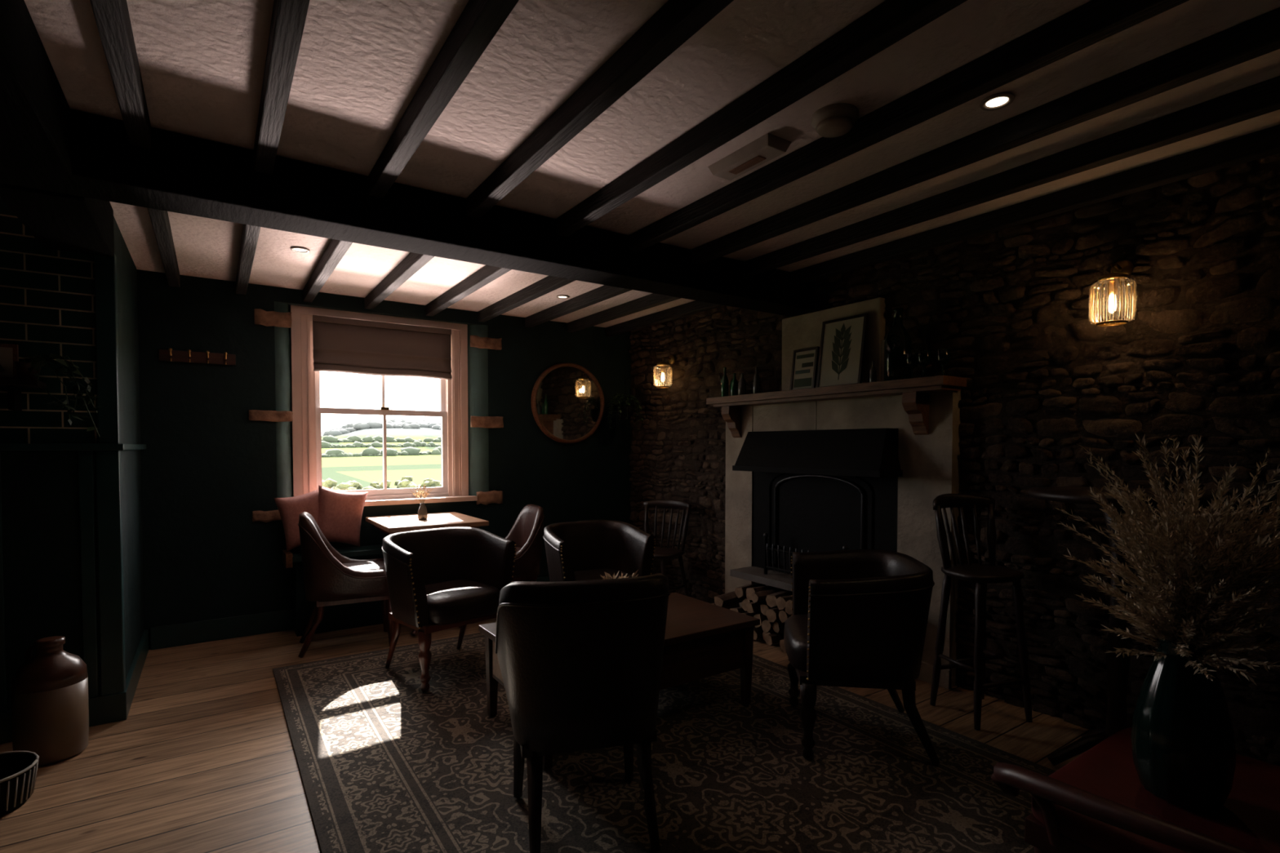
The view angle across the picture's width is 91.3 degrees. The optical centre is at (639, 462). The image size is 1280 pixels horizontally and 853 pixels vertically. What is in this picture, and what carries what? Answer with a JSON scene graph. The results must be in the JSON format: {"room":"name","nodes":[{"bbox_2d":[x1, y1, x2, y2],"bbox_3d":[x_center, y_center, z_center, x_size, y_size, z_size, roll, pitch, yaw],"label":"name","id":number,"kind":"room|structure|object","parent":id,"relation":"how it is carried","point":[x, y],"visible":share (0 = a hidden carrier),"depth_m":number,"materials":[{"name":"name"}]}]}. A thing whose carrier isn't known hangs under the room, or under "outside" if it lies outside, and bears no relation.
{"room":"bar","nodes":[
{"label":"bar","id":0,"kind":"room"},
{"bbox_2d":[0,0,114,256],"bbox_3d":[-0.971,-0.985,0.547,0.240,0.220,5.440,-1,2,-34],"label":"wall","id":1,"kind":"structure","parent":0,"point":[35,120],"depth_m":1.83,"materials":[{"name":"black paint"}]},
{"bbox_2d":[0,197,140,444],"bbox_3d":[-3.378,-0.617,2.922,1.530,1.080,1.180,-1,2,-34],"label":"wall","id":2,"kind":"structure","parent":0,"point":[47,305],"depth_m":2.76,"materials":[{"name":"black brick"}]},
{"bbox_2d":[137,269,631,649],"bbox_3d":[-2.200,-0.025,4.601,5.350,2.350,0.240,-1,2,-34],"label":"wall","id":3,"kind":"structure","parent":0,"point":[206,467],"depth_m":4.21,"materials":[{"name":"teal paint"}]},
{"bbox_2d":[0,253,148,743],"bbox_3d":[-3.355,0.118,2.936,1.560,2.150,1.215,-1,2,-34],"label":"panel","id":4,"kind":"object","parent":3,"relation":"attached to","point":[71,541],"visible":0.94,"depth_m":2.82,"materials":[{"name":"teal paint"}]},
{"bbox_2d":[159,347,235,365],"bbox_3d":[-2.806,-0.671,3.973,0.400,0.079,0.086,-1,2,-34],"label":"coat rack","id":5,"kind":"object","parent":3,"relation":"attached to","point":[170,355],"visible":1,"depth_m":3.98,"materials":[{"name":"brown wood"}]},
{"bbox_2d":[252,510,281,522],"bbox_3d":[-2.493,0.365,4.251,0.242,0.086,0.024,-1,2,-34],"label":"block","id":6,"kind":"object","parent":3,"relation":"attached to","point":[274,515],"visible":0.64,"depth_m":4.22,"materials":[{"name":"wood"}]},
{"bbox_2d":[248,409,293,422],"bbox_3d":[-2.496,-0.314,4.233,0.259,0.077,0.022,-1,2,-34],"label":"block","id":7,"kind":"object","parent":3,"relation":"attached to","point":[254,415],"visible":1,"depth_m":4.23,"materials":[{"name":"wood"}]},
{"bbox_2d":[253,308,291,328],"bbox_3d":[-2.479,-0.972,4.228,0.219,0.111,0.022,-1,2,-34],"label":"block","id":8,"kind":"object","parent":3,"relation":"attached to","point":[268,318],"visible":1,"depth_m":4.22,"materials":[{"name":"wood"}]},
{"bbox_2d":[150,576,550,649],"bbox_3d":[-1.586,1.072,4.892,3.540,0.140,0.020,-1,2,-34],"label":"baseboard","id":9,"kind":"structure","parent":3,"relation":"attached to","point":[215,629],"depth_m":4.09,"materials":[{"name":"black wood"}]},
{"bbox_2d":[289,305,477,506],"bbox_3d":[-1.926,-0.394,4.748,1.320,1.420,0.250,-1,2,-34],"label":"window","id":10,"kind":"structure","parent":3,"relation":"in","point":[306,428],"depth_m":4.75,"materials":[{"name":"paint"}]},
{"bbox_2d":[312,315,452,379],"bbox_3d":[-1.907,-0.849,4.700,0.980,0.399,0.040,-1,2,-34],"label":"blind","id":11,"kind":"object","parent":10,"relation":"attached to","point":[340,344],"visible":1,"depth_m":4.68,"materials":[{"name":"brown fabric"}]},
{"bbox_2d":[470,335,502,350],"bbox_3d":[-1.248,-0.969,5.067,0.266,0.100,0.022,-1,2,-34],"label":"block","id":12,"kind":"object","parent":3,"relation":"attached to","point":[476,341],"visible":1,"depth_m":5.06,"materials":[{"name":"wood"}]},
{"bbox_2d":[470,416,503,428],"bbox_3d":[-1.244,-0.327,5.087,0.276,0.098,0.022,-1,2,-34],"label":"block","id":13,"kind":"object","parent":3,"relation":"attached to","point":[487,422],"visible":1,"depth_m":5.08,"materials":[{"name":"wood"}]},
{"bbox_2d":[476,490,502,505],"bbox_3d":[-1.228,0.289,5.113,0.220,0.119,0.023,-1,2,-34],"label":"block","id":14,"kind":"object","parent":3,"relation":"attached to","point":[486,498],"visible":1,"depth_m":5.11,"materials":[{"name":"wood"}]},
{"bbox_2d":[530,362,604,444],"bbox_3d":[-0.620,-0.519,5.494,0.710,0.710,0.045,-1,2,-34],"label":"round wall mirror","id":15,"kind":"object","parent":3,"relation":"attached to","point":[567,400],"visible":1,"depth_m":5.49,"materials":[{"name":"brown wood"}]},
{"bbox_2d":[0,617,1093,852],"bbox_3d":[-0.316,1.273,1.828,5.500,0.100,6.920,-1,2,-34],"label":"floor","id":16,"kind":"structure","parent":0,"point":[202,759],"depth_m":2.59,"materials":[{"name":"brown wood"}]},
{"bbox_2d":[0,751,39,816],"bbox_3d":[-2.306,1.146,2.186,0.300,0.134,0.300,-1,2,-34],"label":"basket","id":17,"kind":"object","parent":16,"relation":"on","point":[18,769],"visible":1,"depth_m":2.22,"materials":[{"name":"metal"}]},
{"bbox_2d":[10,635,88,766],"bbox_3d":[-2.417,0.962,2.566,0.230,0.482,0.230,0,2,2],"label":"stoneware flagon","id":18,"kind":"object","parent":16,"relation":"on","point":[49,691],"visible":0.97,"depth_m":2.50,"materials":[{"name":"ceramic"}]},
{"bbox_2d":[297,511,392,657],"bbox_3d":[-1.858,0.739,4.001,0.583,0.856,0.485,-1,2,-27],"label":"dining chair","id":19,"kind":"object","parent":16,"relation":"on","point":[331,578],"visible":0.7,"depth_m":3.79,"materials":[{"name":"brown leather"}]},
{"bbox_2d":[365,511,488,636],"bbox_3d":[-1.507,0.772,4.405,0.650,0.748,0.740,-1,2,-34],"label":"pub table","id":20,"kind":"object","parent":16,"relation":"on","point":[393,524],"visible":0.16,"depth_m":4.24,"materials":[{"name":"brown wood"}]},
{"bbox_2d":[410,484,433,519],"bbox_3d":[-1.520,0.275,4.335,0.185,0.248,0.136,1,2,38],"label":"bud vase","id":21,"kind":"object","parent":20,"relation":"on","point":[422,513],"visible":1,"depth_m":4.34,"materials":[{"name":"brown glass"}]},
{"bbox_2d":[504,504,544,582],"bbox_3d":[-0.945,0.737,4.629,0.453,0.826,0.466,-1,2,-31],"label":"dining chair","id":22,"kind":"object","parent":16,"relation":"on","point":[526,531],"visible":0.41,"depth_m":4.53,"materials":[{"name":"brown leather"}]},
{"bbox_2d":[272,632,1056,852],"bbox_3d":[-0.087,1.192,2.769,2.420,0.010,3.520,-1,2,-34],"label":"area rug","id":23,"kind":"object","parent":16,"relation":"on","point":[386,764],"visible":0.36,"depth_m":2.39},
{"bbox_2d":[381,526,516,691],"bbox_3d":[-1.091,0.783,3.520,0.552,0.766,0.653,1,2,43],"label":"armchair","id":24,"kind":"object","parent":23,"relation":"on","point":[444,578],"visible":0.81,"depth_m":3.45,"materials":[{"name":"leather"}]},
{"bbox_2d":[494,573,670,852],"bbox_3d":[-0.190,0.775,2.098,0.564,0.856,0.497,0,2,-15],"label":"tub chair","id":25,"kind":"object","parent":23,"relation":"on","point":[580,662],"visible":1,"depth_m":1.89,"materials":[{"name":"leather"}]},
{"bbox_2d":[542,520,655,582],"bbox_3d":[-0.278,0.773,3.881,0.623,0.766,0.552,-1,2,-27],"label":"armchair","id":26,"kind":"object","parent":23,"relation":"on","point":[581,550],"visible":0.54,"depth_m":4.00,"materials":[{"name":"leather"}]},
{"bbox_2d":[478,592,759,769],"bbox_3d":[-0.087,0.967,2.975,1.160,0.418,0.670,-1,2,-34],"label":"coffee table","id":27,"kind":"object","parent":23,"relation":"on","point":[703,639],"visible":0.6,"depth_m":2.91,"materials":[{"name":"brown wood"}]},
{"bbox_2d":[600,569,638,579],"bbox_3d":[-0.108,0.645,3.072,0.258,0.219,0.267,0,2,-8],"label":"plant","id":28,"kind":"object","parent":27,"relation":"on","point":[607,575],"visible":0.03,"depth_m":3.12,"materials":[{"name":"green plant"}]},
{"bbox_2d":[783,549,939,765],"bbox_3d":[0.935,0.803,2.733,0.582,0.766,0.693,0,2,8],"label":"armchair","id":29,"kind":"object","parent":23,"relation":"on","point":[859,619],"visible":1,"depth_m":2.44,"materials":[{"name":"leather"}]},
{"bbox_2d":[991,727,1279,852],"bbox_3d":[1.353,0.961,1.510,0.832,0.507,0.693,-1,2,-34],"label":"table","id":30,"kind":"object","parent":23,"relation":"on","point":[1098,802],"visible":0.82,"depth_m":1.47,"materials":[{"name":"wood"}]},
{"bbox_2d":[1055,429,1279,810],"bbox_3d":[1.363,0.367,1.502,0.553,0.899,0.601,-1,2,-27],"label":"vase","id":31,"kind":"object","parent":30,"relation":"on","point":[1183,737],"visible":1,"depth_m":1.46,"materials":[{"name":"black glass"}]},
{"bbox_2d":[644,499,691,596],"bbox_3d":[0.152,0.725,4.955,0.432,0.832,0.436,1,2,34],"label":"spindle-back chair","id":32,"kind":"object","parent":16,"relation":"on","point":[660,553],"visible":0.57,"depth_m":4.99,"materials":[{"name":"brown wood"}]},
{"bbox_2d":[711,582,792,652],"bbox_3d":[0.876,0.989,4.051,0.319,0.345,1.174,-1,2,-34],"label":"log pile","id":33,"kind":"object","parent":16,"relation":"on","point":[773,606],"visible":0.43,"depth_m":4.03,"materials":[{"name":"brown wood"}]},
{"bbox_2d":[706,375,966,689],"bbox_3d":[1.088,0.357,3.924,0.288,1.620,1.800,-1,2,-34],"label":"fireplace","id":34,"kind":"object","parent":16,"relation":"on","point":[862,465],"visible":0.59,"depth_m":3.75,"materials":[{"name":"stone"}]},
{"bbox_2d":[720,367,728,396],"bbox_3d":[0.617,-0.580,4.547,0.056,0.220,0.056,-1,2,-34],"label":"glass bottle","id":35,"kind":"object","parent":34,"relation":"on","point":[724,382],"visible":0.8,"depth_m":4.53,"materials":[{"name":"green glass"}]},
{"bbox_2d":[730,373,737,395],"bbox_3d":[0.679,-0.554,4.493,0.060,0.170,0.060,-1,2,-34],"label":"glass bottle","id":36,"kind":"object","parent":34,"relation":"on","point":[734,384],"visible":0.77,"depth_m":4.47,"materials":[{"name":"green glass"}]},
{"bbox_2d":[737,373,746,395],"bbox_3d":[0.719,-0.546,4.399,0.060,0.160,0.060,-1,2,-34],"label":"glass bottle","id":37,"kind":"object","parent":34,"relation":"on","point":[742,383],"visible":0.8,"depth_m":4.38,"materials":[{"name":"glass"}]},
{"bbox_2d":[752,367,759,393],"bbox_3d":[0.803,-0.559,4.311,0.048,0.190,0.048,-1,2,-34],"label":"glass bottle","id":38,"kind":"object","parent":34,"relation":"on","point":[756,381],"visible":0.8,"depth_m":4.29,"materials":[{"name":"glass"}]},
{"bbox_2d":[789,346,819,390],"bbox_3d":[1.057,-0.594,4.024,0.057,0.280,0.200,-1,2,-34],"label":"framed print","id":39,"kind":"object","parent":34,"relation":"on","point":[805,361],"visible":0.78,"depth_m":4.01,"materials":[{"name":"beige paper"}]},
{"bbox_2d":[815,312,868,387],"bbox_3d":[1.216,-0.662,3.780,0.078,0.428,0.320,-1,2,-34],"label":"print","id":40,"kind":"object","parent":34,"relation":"on","point":[843,340],"visible":0.84,"depth_m":3.77,"materials":[{"name":"beige paper"}]},
{"bbox_2d":[869,360,876,382],"bbox_3d":[1.319,-0.509,3.538,0.040,0.130,0.040,-1,2,-34],"label":"glass bottle","id":41,"kind":"object","parent":34,"relation":"on","point":[873,371],"visible":0.85,"depth_m":3.52,"materials":[{"name":"brown glass"}]},
{"bbox_2d":[884,307,911,381],"bbox_3d":[1.414,-0.641,3.430,0.140,0.400,0.140,-1,2,-34],"label":"glass bottle","id":42,"kind":"object","parent":34,"relation":"on","point":[898,342],"visible":0.8,"depth_m":3.38,"materials":[{"name":"glass"}]},
{"bbox_2d":[905,351,918,377],"bbox_3d":[1.454,-0.511,3.340,0.068,0.145,0.067,-1,2,-34],"label":"wine glass","id":43,"kind":"object","parent":34,"relation":"on","point":[911,358],"visible":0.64,"depth_m":3.32,"materials":[{"name":"glass"}]},
{"bbox_2d":[917,350,931,377],"bbox_3d":[1.482,-0.509,3.263,0.068,0.145,0.067,-1,2,-34],"label":"wine glass","id":44,"kind":"object","parent":34,"relation":"on","point":[924,357],"visible":0.77,"depth_m":3.24,"materials":[{"name":"clear glass"}]},
{"bbox_2d":[936,348,951,375],"bbox_3d":[1.560,-0.508,3.219,0.068,0.145,0.067,-1,2,-34],"label":"wine glass","id":45,"kind":"object","parent":34,"relation":"on","point":[943,355],"visible":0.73,"depth_m":3.20,"materials":[{"name":"clear glass"}]},
{"bbox_2d":[929,493,1032,730],"bbox_3d":[1.605,0.675,2.990,0.346,1.031,0.364,0,2,-16],"label":"bar stool","id":46,"kind":"object","parent":16,"relation":"on","point":[982,575],"visible":1,"depth_m":2.98,"materials":[{"name":"brown wood"}]},
{"bbox_2d":[1027,486,1230,765],"bbox_3d":[1.849,0.654,2.417,0.610,1.087,0.610,-1,2,-34],"label":"table","id":47,"kind":"object","parent":16,"relation":"on","point":[1117,668],"visible":0.52,"depth_m":2.40,"materials":[{"name":"brown wood"}]},
{"bbox_3d":[-1.752,0.870,4.615,1.520,0.560,0.240,-1,2,-34],"label":"window bench","id":48,"kind":"object","parent":16,"relation":"on","visible":0},
{"bbox_2d":[273,488,319,551],"bbox_3d":[-2.294,0.389,4.260,0.132,0.410,0.355,1,2,39],"label":"cushion","id":49,"kind":"object","parent":48,"relation":"on","point":[290,508],"visible":0.69,"depth_m":4.17,"materials":[{"name":"fabric"}]},
{"bbox_2d":[317,484,368,546],"bbox_3d":[-2.107,0.380,4.386,0.397,0.450,0.132,-1,2,-39],"label":"cushion","id":50,"kind":"object","parent":48,"relation":"on","point":[340,513],"visible":0.93,"depth_m":4.35,"materials":[{"name":"fabric"}]},
{"bbox_2d":[24,0,1279,327],"bbox_3d":[-0.316,-1.177,1.764,5.500,0.100,6.920,-1,2,-34],"label":"ceiling","id":51,"kind":"structure","parent":0,"point":[360,65],"depth_m":1.94,"materials":[{"name":"paint"}]},
{"bbox_2d":[89,0,180,287],"bbox_3d":[-1.061,-1.072,1.198,0.058,0.080,6.620,-1,2,-34],"label":"joist","id":52,"kind":"object","parent":51,"relation":"attached to","point":[112,17],"depth_m":1.75,"materials":[{"name":"black wood"}]},
{"bbox_2d":[235,0,310,294],"bbox_3d":[-0.770,-1.077,1.396,0.058,0.080,6.620,-1,2,-34],"label":"joist","id":53,"kind":"object","parent":51,"relation":"attached to","point":[288,19],"depth_m":1.78,"materials":[{"name":"black wood"}]},
{"bbox_2d":[290,246,310,253],"bbox_3d":[-1.865,-1.166,3.432,0.096,0.008,0.096,-1,2,-34],"label":"recessed light","id":54,"kind":"object","parent":51,"relation":"in","point":[297,249],"depth_m":3.43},
{"bbox_2d":[0,108,814,315],"bbox_3d":[-1.049,-1.045,2.665,5.100,0.210,0.230,-1,2,-34],"label":"ceiling beam","id":55,"kind":"structure","parent":51,"relation":"attached to","point":[180,173],"depth_m":2.52,"materials":[{"name":"black wood"}]},
{"bbox_2d":[302,0,519,302],"bbox_3d":[-0.449,-1.083,1.615,0.058,0.080,6.620,-1,2,-34],"label":"joist","id":56,"kind":"object","parent":51,"relation":"attached to","point":[480,20],"depth_m":1.82,"materials":[{"name":"black wood"}]},
{"bbox_2d":[364,0,733,309],"bbox_3d":[-0.119,-1.089,1.840,0.058,0.080,6.620,-1,2,-34],"label":"joist","id":57,"kind":"object","parent":51,"relation":"attached to","point":[677,20],"depth_m":1.86,"materials":[{"name":"black wood"}]},
{"bbox_2d":[555,294,568,298],"bbox_3d":[-0.559,-1.195,4.516,0.096,0.008,0.096,-1,2,-34],"label":"recessed light","id":58,"kind":"object","parent":51,"relation":"in","point":[560,296],"depth_m":4.51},
{"bbox_2d":[425,0,967,316],"bbox_3d":[0.239,-1.095,2.084,0.058,0.080,6.620,-1,2,-34],"label":"joist","id":59,"kind":"object","parent":51,"relation":"attached to","point":[891,21],"depth_m":1.88,"materials":[{"name":"black wood"}]},
{"bbox_2d":[707,133,791,180],"bbox_3d":[0.401,-1.122,2.321,0.118,0.039,0.318,-1,2,-34],"label":"fitting","id":60,"kind":"object","parent":51,"relation":"attached to","point":[769,146],"visible":1,"depth_m":2.27,"materials":[{"name":"white plastic"}]},
{"bbox_2d":[477,0,1189,322],"bbox_3d":[0.580,-1.101,2.316,0.058,0.080,6.620,-1,2,-34],"label":"joist","id":61,"kind":"object","parent":51,"relation":"attached to","point":[1094,21],"depth_m":1.90,"materials":[{"name":"black wood"}]},
{"bbox_2d":[810,102,858,137],"bbox_3d":[0.637,-1.109,2.046,0.150,0.050,0.150,-1,2,-34],"label":"smoke detector","id":62,"kind":"object","parent":51,"relation":"attached to","point":[834,120],"visible":1,"depth_m":2.01,"materials":[{"name":"white plastic"}]},
{"bbox_2d":[524,7,1279,327],"bbox_3d":[0.918,-1.107,2.547,0.058,0.080,6.620,-1,2,-34],"label":"joist","id":63,"kind":"object","parent":51,"relation":"attached to","point":[1258,36],"depth_m":2.04,"materials":[{"name":"black wood"}]},
{"bbox_2d":[567,75,1279,332],"bbox_3d":[1.249,-1.113,2.773,0.058,0.080,6.620,-1,2,-34],"label":"joist","id":64,"kind":"object","parent":51,"relation":"attached to","point":[1262,98],"depth_m":2.38,"materials":[{"name":"black wood"}]},
{"bbox_2d":[605,124,1279,337],"bbox_3d":[1.571,-1.119,2.992,0.058,0.080,6.620,-1,2,-34],"label":"joist","id":65,"kind":"object","parent":51,"relation":"attached to","point":[1264,143],"depth_m":2.70,"materials":[{"name":"black wood"}]},
{"bbox_2d":[979,92,1014,111],"bbox_3d":[1.116,-1.128,1.955,0.096,0.008,0.096,-1,2,-34],"label":"recessed light","id":66,"kind":"object","parent":51,"relation":"in","point":[1003,99],"depth_m":1.95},
{"bbox_2d":[628,153,1279,766],"bbox_3d":[1.862,0.011,3.220,0.296,2.350,6.620,-1,2,-34],"label":"wall","id":67,"kind":"structure","parent":0,"point":[1200,348],"depth_m":2.89,"materials":[{"name":"stone"}]},
{"bbox_2d":[604,374,644,431],"bbox_3d":[-0.127,-0.527,5.533,0.344,0.502,0.418,0,2,8],"label":"hanging fern","id":68,"kind":"object","parent":67,"relation":"hanging from","point":[624,411],"visible":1,"depth_m":5.51,"materials":[{"name":"green plant"}]},
{"bbox_2d":[653,354,675,387],"bbox_3d":[0.199,-0.766,5.226,0.182,0.282,0.161,-1,2,-34],"label":"wall sconce","id":69,"kind":"object","parent":67,"relation":"attached to","point":[671,358],"visible":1,"depth_m":5.21,"materials":[{"name":"gold metal"}]},
{"bbox_2d":[781,297,885,391],"bbox_3d":[1.230,-0.708,3.897,0.053,0.508,0.880,-1,2,-34],"label":"framed picture","id":70,"kind":"object","parent":67,"relation":"attached to","point":[804,331],"visible":0.33,"depth_m":3.88,"materials":[{"name":"paper"}]},
{"bbox_2d":[1089,259,1135,326],"bbox_3d":[1.980,-0.718,2.615,0.182,0.282,0.161,-1,2,-34],"label":"wall sconce","id":71,"kind":"object","parent":67,"relation":"attached to","point":[1120,271],"visible":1,"depth_m":2.60,"materials":[{"name":"gold metal"}]},
{"bbox_3d":[-2.806,-0.278,2.510,0.600,0.125,0.160,-1,2,-34],"label":"wall shelf","id":72,"kind":"object","parent":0,"visible":0},
{"bbox_2d":[0,343,18,379],"bbox_3d":[-2.756,-0.421,2.583,0.270,0.154,0.019,-1,2,-34],"label":"framed print","id":73,"kind":"object","parent":72,"relation":"on","point":[9,353],"visible":0.75,"depth_m":2.64,"materials":[{"name":"brown wood"}]},
{"bbox_2d":[13,352,102,437],"bbox_3d":[-2.460,-0.287,2.648,0.330,0.359,0.133,0,2,-14],"label":"ivy plant","id":74,"kind":"object","parent":72,"relation":"on","point":[29,369],"visible":0.99,"depth_m":2.64,"materials":[{"name":"green plant"}]},
{"label":"outside","id":75,"kind":"structure","parent":0,"visible":0},
{"bbox_2d":[321,427,441,488],"bbox_3d":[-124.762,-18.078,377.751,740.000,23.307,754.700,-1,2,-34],"label":"farmland","id":76,"kind":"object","parent":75,"point":[365,470],"visible":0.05,"depth_m":98.52,"materials":[{"name":"green plant"}]},
{"bbox_2d":[321,417,441,457],"bbox_3d":[-118.490,-20.150,357.045,192.968,27.554,479.266,-1,2,-34],"label":"trees","id":77,"kind":"object","parent":76,"relation":"on","point":[410,449],"visible":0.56,"depth_m":229.94,"materials":[{"name":"green plant"}]},
{"bbox_2d":[321,476,441,490],"bbox_3d":[-7.300,1.534,16.960,13.007,2.386,2.576,-1,2,-34],"label":"hedge","id":78,"kind":"object","parent":76,"relation":"on","point":[405,482],"visible":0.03,"depth_m":16.73,"materials":[{"name":"green plant"}]}
]}

